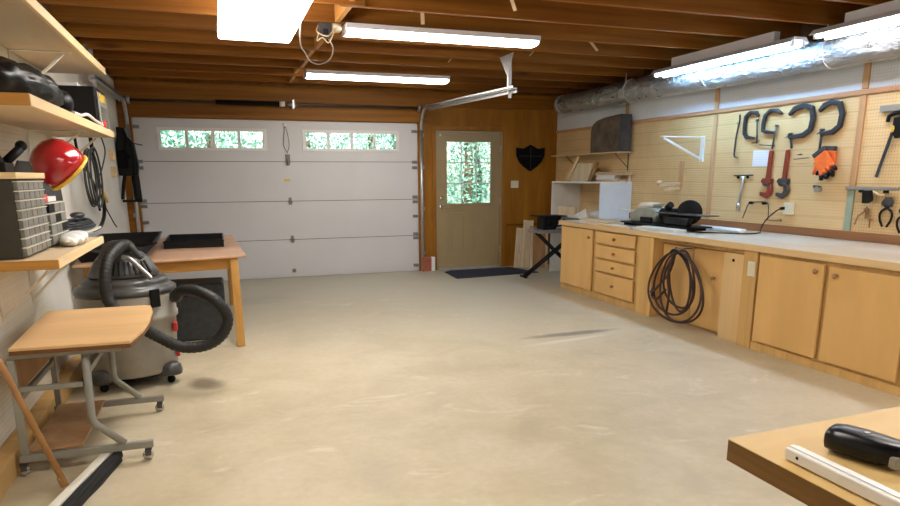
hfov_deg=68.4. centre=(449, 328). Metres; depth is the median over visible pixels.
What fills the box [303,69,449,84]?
ceiling light
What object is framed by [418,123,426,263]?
trim
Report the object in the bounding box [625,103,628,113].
trim
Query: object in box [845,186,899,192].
rail
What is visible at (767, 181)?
wrench
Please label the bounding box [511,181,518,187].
light switch
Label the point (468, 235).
door
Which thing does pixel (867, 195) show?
clamp
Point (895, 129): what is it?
clamp
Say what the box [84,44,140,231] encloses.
door track
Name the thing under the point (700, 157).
shelf bracket
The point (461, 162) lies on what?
window grille
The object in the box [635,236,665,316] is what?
support post
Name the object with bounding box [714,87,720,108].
trim
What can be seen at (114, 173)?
bracket
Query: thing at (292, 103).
bar
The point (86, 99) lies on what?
case
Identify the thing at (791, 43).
socket
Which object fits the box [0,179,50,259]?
drawer organizer
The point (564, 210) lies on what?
wood offcut
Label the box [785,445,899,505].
metal rule
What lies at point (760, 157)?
paper note
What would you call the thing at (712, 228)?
tube
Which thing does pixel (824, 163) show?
glove
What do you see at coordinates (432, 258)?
jamb block
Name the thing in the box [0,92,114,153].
wall shelf
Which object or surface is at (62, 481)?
socket
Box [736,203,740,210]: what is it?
socket
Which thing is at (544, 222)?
saw
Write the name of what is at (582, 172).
board
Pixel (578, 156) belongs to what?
strip
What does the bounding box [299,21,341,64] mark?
junction box
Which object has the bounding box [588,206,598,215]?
wood offcut
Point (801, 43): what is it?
socket
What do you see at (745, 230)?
tube
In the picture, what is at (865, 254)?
countertop
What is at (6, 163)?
drill
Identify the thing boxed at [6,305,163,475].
desk
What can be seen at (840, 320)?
base cabinet
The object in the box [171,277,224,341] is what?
case
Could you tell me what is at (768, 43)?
tube light
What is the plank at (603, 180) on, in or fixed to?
on the cubby
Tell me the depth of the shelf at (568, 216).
9.14 m
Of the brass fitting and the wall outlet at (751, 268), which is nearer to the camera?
the wall outlet at (751, 268)
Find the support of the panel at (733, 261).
on the floor
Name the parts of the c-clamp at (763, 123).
frame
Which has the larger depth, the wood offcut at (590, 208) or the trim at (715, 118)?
the wood offcut at (590, 208)
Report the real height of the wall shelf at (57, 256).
0.368 m
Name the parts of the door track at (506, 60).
vertical rail, curved rail, horizontal rail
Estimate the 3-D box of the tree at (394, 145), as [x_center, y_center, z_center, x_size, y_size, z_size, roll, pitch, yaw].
[-1.653,-6.021,19.530,2.510,5.896,2.500,-5,14,-19]
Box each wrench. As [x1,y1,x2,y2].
[759,150,773,197]
[775,150,790,198]
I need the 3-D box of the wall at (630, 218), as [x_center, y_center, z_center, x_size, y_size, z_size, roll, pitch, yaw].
[3.835,-1.082,4.587,0.130,2.815,12.800,-5,14,-19]
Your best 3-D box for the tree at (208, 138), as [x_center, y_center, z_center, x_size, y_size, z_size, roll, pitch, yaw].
[-6.571,-5.032,18.010,2.493,4.704,2.499,1,13,4]
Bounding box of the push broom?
[0,357,122,505]
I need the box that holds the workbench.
[727,406,899,505]
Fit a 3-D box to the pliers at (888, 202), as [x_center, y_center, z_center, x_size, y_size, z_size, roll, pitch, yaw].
[3.499,-0.932,5.311,0.027,0.239,0.122,-6,14,-24]
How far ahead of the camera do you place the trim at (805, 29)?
8.00 m
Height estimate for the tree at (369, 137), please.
5.307 m
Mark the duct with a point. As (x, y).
(883, 43)
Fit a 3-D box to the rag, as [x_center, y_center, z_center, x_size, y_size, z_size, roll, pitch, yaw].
[-2.108,-0.512,3.716,0.120,0.071,0.460,-5,14,-19]
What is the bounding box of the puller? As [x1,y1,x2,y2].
[854,206,871,227]
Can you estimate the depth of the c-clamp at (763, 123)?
6.34 m
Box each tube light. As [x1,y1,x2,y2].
[650,31,808,77]
[809,0,899,39]
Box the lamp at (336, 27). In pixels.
[332,23,341,32]
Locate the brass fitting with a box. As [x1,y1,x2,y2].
[813,185,821,191]
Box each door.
[132,117,419,280]
[436,130,502,269]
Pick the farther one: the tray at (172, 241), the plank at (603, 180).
the plank at (603, 180)
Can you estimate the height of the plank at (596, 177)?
0.026 m
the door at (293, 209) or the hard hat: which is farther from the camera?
the door at (293, 209)
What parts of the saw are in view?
table plate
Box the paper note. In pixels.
[752,150,769,166]
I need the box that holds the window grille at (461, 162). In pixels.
[447,142,490,202]
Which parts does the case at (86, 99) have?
grey panel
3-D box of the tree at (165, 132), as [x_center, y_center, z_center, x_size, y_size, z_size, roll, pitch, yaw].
[-6.957,-4.981,15.061,2.536,5.925,2.496,-5,14,-19]
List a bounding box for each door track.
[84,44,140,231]
[420,52,516,270]
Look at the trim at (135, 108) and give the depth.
8.87 m
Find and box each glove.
[812,146,837,180]
[813,146,836,177]
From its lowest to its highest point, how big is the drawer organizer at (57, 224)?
0.231 m
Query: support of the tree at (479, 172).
on the lawn
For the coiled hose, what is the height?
0.708 m
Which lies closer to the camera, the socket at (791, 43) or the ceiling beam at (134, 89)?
the socket at (791, 43)
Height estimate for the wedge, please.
0.113 m
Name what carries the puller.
hanging from the wall at (630, 218)
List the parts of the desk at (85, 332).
post, cross rail, post, rail, foot rail, cross rail, post, foot rail, post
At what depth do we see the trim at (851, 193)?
5.63 m
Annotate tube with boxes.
[705,225,746,231]
[707,227,742,232]
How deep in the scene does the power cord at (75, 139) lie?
5.75 m
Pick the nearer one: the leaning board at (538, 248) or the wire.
the wire
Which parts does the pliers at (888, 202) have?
handle, handle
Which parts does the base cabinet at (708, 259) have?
door, rail, door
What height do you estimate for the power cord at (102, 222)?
0.859 m
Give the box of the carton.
[47,196,55,201]
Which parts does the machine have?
plate, motor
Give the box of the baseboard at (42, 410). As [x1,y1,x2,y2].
[0,355,82,501]
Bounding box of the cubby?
[549,181,631,271]
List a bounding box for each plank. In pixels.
[0,172,44,178]
[580,218,620,222]
[596,172,632,174]
[596,177,619,178]
[597,175,620,176]
[597,179,625,181]
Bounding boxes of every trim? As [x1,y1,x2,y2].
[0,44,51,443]
[39,3,113,79]
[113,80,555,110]
[116,98,430,122]
[117,117,142,231]
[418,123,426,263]
[432,126,506,269]
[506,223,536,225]
[556,85,899,133]
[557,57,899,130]
[559,4,871,95]
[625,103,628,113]
[629,213,899,244]
[705,114,717,218]
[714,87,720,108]
[843,190,855,230]
[849,95,867,185]
[861,62,871,88]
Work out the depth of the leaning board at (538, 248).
10.31 m
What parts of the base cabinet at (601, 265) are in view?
door, drawer, drawer, drawer, drawer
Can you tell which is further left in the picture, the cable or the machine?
the cable
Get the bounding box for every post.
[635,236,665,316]
[736,250,759,347]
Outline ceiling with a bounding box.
[36,0,893,93]
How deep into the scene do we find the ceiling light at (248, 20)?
4.28 m
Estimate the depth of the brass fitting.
5.88 m
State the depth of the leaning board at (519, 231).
10.35 m
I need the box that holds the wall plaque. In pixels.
[516,145,544,170]
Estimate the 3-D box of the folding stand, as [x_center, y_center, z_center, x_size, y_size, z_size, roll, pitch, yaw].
[1.428,-1.077,9.411,0.898,0.658,0.330,-5,14,-19]
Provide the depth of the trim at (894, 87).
6.33 m
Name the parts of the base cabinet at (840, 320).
door, door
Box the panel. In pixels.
[14,160,64,210]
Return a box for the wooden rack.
[656,161,683,190]
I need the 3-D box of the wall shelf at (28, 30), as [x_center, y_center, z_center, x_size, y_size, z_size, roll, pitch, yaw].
[-2.250,-1.425,3.533,0.387,0.352,2.818,-5,14,-19]
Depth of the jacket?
7.96 m
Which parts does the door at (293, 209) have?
panel, panel, panel, lock plate, panel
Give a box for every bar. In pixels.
[126,95,420,111]
[733,115,740,157]
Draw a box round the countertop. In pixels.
[559,218,899,271]
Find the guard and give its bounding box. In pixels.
[590,114,631,152]
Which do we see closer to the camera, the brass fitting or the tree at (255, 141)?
the brass fitting
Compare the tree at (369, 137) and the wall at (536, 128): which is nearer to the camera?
the wall at (536, 128)
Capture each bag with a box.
[0,56,73,111]
[590,210,598,217]
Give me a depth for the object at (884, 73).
6.52 m
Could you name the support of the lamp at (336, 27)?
attached to the junction box at (325, 29)
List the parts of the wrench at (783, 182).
handle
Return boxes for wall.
[0,51,129,446]
[113,76,558,270]
[579,218,893,244]
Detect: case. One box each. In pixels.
[58,85,109,128]
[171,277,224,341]
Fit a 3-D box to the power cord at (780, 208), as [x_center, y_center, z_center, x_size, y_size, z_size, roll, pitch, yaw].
[2.751,-1.037,6.328,0.831,0.253,0.241,1,13,4]
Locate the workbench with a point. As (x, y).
(762, 454)
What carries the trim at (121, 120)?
attached to the wall at (536, 128)
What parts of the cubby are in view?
panel, panel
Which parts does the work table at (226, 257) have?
leg, leg, leg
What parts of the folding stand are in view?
leg, leg, frame, leg, leg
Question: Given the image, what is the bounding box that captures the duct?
[553,24,899,113]
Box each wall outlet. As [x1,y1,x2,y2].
[747,261,755,276]
[783,202,794,214]
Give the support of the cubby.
on the floor
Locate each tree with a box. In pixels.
[160,130,203,147]
[161,131,253,147]
[214,131,315,148]
[305,133,346,148]
[322,133,395,148]
[353,134,395,148]
[447,142,489,202]
[447,142,489,202]
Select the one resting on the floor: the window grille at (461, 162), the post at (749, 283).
the post at (749, 283)
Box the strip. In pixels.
[567,155,579,180]
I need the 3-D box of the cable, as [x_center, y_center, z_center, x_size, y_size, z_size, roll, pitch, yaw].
[-2.241,-1.312,4.115,0.022,0.045,1.000,-5,14,-18]
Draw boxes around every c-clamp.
[742,111,759,143]
[759,109,782,148]
[785,103,815,148]
[817,99,845,149]
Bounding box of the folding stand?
[520,228,561,277]
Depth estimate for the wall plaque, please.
10.23 m
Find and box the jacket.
[116,127,142,201]
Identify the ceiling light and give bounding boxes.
[217,0,312,42]
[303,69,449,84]
[341,22,540,48]
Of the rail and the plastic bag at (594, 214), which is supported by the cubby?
the plastic bag at (594, 214)
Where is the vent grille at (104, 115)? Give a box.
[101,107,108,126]
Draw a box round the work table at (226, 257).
[72,235,245,345]
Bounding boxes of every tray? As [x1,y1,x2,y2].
[78,231,161,262]
[163,233,223,248]
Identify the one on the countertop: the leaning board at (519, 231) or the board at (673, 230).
the board at (673, 230)
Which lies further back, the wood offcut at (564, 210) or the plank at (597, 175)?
the wood offcut at (564, 210)
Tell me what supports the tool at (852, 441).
on the workbench
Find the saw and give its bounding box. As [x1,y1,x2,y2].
[530,214,566,229]
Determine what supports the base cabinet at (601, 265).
on the floor
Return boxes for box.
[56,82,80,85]
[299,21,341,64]
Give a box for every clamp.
[862,190,884,202]
[875,110,899,176]
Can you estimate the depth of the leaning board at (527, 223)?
10.31 m
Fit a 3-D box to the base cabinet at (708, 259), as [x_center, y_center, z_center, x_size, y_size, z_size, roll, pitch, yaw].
[2.566,-0.412,6.195,0.650,0.796,1.170,-5,14,-19]
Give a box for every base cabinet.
[560,225,639,310]
[659,238,744,332]
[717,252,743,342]
[750,252,899,396]
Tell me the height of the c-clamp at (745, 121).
0.317 m
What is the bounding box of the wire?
[742,201,768,219]
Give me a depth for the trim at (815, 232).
6.01 m
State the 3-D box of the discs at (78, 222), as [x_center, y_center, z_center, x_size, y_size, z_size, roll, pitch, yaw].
[-2.648,-0.749,4.642,0.259,0.139,0.858,-5,14,-19]
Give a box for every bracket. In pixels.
[108,150,115,160]
[110,167,117,176]
[660,136,705,161]
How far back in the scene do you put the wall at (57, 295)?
5.69 m
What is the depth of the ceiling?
5.97 m
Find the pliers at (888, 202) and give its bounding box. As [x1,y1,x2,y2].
[878,197,893,226]
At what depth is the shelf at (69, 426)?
3.49 m
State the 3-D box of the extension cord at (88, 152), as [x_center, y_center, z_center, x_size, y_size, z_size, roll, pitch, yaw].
[-3.028,-1.291,5.666,0.057,0.512,1.000,-5,14,-19]
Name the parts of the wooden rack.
arm, arm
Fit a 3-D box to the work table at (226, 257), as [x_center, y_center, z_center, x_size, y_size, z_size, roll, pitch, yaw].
[-2.611,-0.390,6.295,1.265,0.766,2.369,-5,14,-19]
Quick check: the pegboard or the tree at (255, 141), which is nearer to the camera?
the pegboard
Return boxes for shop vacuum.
[72,239,233,391]
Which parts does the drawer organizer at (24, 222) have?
drawer, drawer, drawer, drawer, drawer, drawer, drawer, drawer, drawer, drawer, drawer, drawer, drawer, drawer, drawer, drawer, drawer, drawer, drawer, drawer, drawer, drawer, drawer, drawer, drawer, drawer, drawer, drawer, drawer, drawer, drawer, drawer, drawer, drawer, drawer, drawer, drawer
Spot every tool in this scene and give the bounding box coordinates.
[734,174,752,210]
[824,423,899,469]
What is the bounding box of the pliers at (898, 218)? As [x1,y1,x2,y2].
[896,209,899,233]
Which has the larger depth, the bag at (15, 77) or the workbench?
the bag at (15, 77)
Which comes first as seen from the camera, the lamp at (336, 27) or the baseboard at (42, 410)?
the baseboard at (42, 410)
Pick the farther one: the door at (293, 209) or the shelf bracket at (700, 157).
the door at (293, 209)
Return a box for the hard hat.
[29,138,87,190]
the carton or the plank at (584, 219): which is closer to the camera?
the carton
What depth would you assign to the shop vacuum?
4.38 m
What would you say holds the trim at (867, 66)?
attached to the wall at (630, 218)
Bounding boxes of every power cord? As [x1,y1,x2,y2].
[74,138,100,210]
[88,138,105,231]
[99,138,116,226]
[689,207,784,233]
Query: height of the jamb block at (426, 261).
0.209 m
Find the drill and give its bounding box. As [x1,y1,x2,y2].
[0,140,26,171]
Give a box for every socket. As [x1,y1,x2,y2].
[56,477,68,487]
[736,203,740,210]
[789,40,794,46]
[799,41,804,47]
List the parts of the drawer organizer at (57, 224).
drawer, drawer, drawer, drawer, drawer, drawer, drawer, drawer, drawer, drawer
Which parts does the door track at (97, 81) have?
horizontal rail, curved rail, vertical rail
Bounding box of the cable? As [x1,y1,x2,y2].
[72,111,103,125]
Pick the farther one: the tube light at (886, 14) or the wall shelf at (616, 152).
the wall shelf at (616, 152)
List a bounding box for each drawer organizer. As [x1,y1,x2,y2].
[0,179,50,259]
[43,201,68,246]
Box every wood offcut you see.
[557,206,576,215]
[586,222,629,227]
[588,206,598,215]
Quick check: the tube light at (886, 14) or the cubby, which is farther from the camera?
the cubby
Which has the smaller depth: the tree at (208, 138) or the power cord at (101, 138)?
the power cord at (101, 138)
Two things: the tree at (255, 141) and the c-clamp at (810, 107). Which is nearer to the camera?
the c-clamp at (810, 107)
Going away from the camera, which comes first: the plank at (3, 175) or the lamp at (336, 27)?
the plank at (3, 175)
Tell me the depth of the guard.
8.50 m
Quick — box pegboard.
[556,90,899,234]
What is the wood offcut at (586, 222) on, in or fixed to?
on the countertop
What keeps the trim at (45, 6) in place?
attached to the wall at (57, 295)
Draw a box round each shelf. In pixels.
[0,0,105,74]
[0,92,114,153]
[0,236,103,323]
[29,400,104,452]
[551,151,633,169]
[552,214,592,218]
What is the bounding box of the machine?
[618,200,718,230]
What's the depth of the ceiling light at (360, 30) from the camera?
5.48 m
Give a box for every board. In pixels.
[514,228,522,267]
[521,220,533,267]
[529,226,547,267]
[571,161,598,180]
[636,226,686,232]
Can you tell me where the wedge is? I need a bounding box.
[574,209,588,217]
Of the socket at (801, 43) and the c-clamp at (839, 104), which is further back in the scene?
the c-clamp at (839, 104)
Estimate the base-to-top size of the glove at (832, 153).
0.282 m
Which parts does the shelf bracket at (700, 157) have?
arm, wall plate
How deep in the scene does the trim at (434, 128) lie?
9.97 m
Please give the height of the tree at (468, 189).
5.921 m
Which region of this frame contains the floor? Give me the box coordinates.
[0,264,899,505]
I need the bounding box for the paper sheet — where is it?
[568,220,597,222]
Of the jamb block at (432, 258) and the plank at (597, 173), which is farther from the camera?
the jamb block at (432, 258)
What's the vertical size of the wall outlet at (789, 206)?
0.115 m
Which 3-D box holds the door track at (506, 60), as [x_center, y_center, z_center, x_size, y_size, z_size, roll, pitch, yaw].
[0.120,-1.785,8.236,0.075,2.560,3.289,-5,14,-19]
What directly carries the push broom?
on the floor
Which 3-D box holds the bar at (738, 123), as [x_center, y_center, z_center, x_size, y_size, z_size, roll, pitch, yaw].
[2.934,-1.955,6.750,0.037,0.429,0.064,-5,14,-19]
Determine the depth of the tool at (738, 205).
6.76 m
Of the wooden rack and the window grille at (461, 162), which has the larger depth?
the window grille at (461, 162)
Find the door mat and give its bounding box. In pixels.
[445,267,537,278]
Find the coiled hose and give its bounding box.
[647,247,703,323]
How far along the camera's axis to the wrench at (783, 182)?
6.21 m
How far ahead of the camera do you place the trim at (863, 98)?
5.50 m
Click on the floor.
(402, 388)
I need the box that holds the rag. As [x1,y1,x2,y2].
[60,230,88,245]
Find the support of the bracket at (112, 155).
attached to the wall at (57, 295)
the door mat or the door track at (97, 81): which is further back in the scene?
the door mat
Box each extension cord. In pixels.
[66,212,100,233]
[83,146,108,207]
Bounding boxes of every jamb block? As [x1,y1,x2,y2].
[421,257,431,270]
[431,257,434,270]
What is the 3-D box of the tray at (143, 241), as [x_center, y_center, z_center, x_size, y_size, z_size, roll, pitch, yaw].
[-2.848,-0.729,5.808,0.592,0.111,1.636,-5,14,-19]

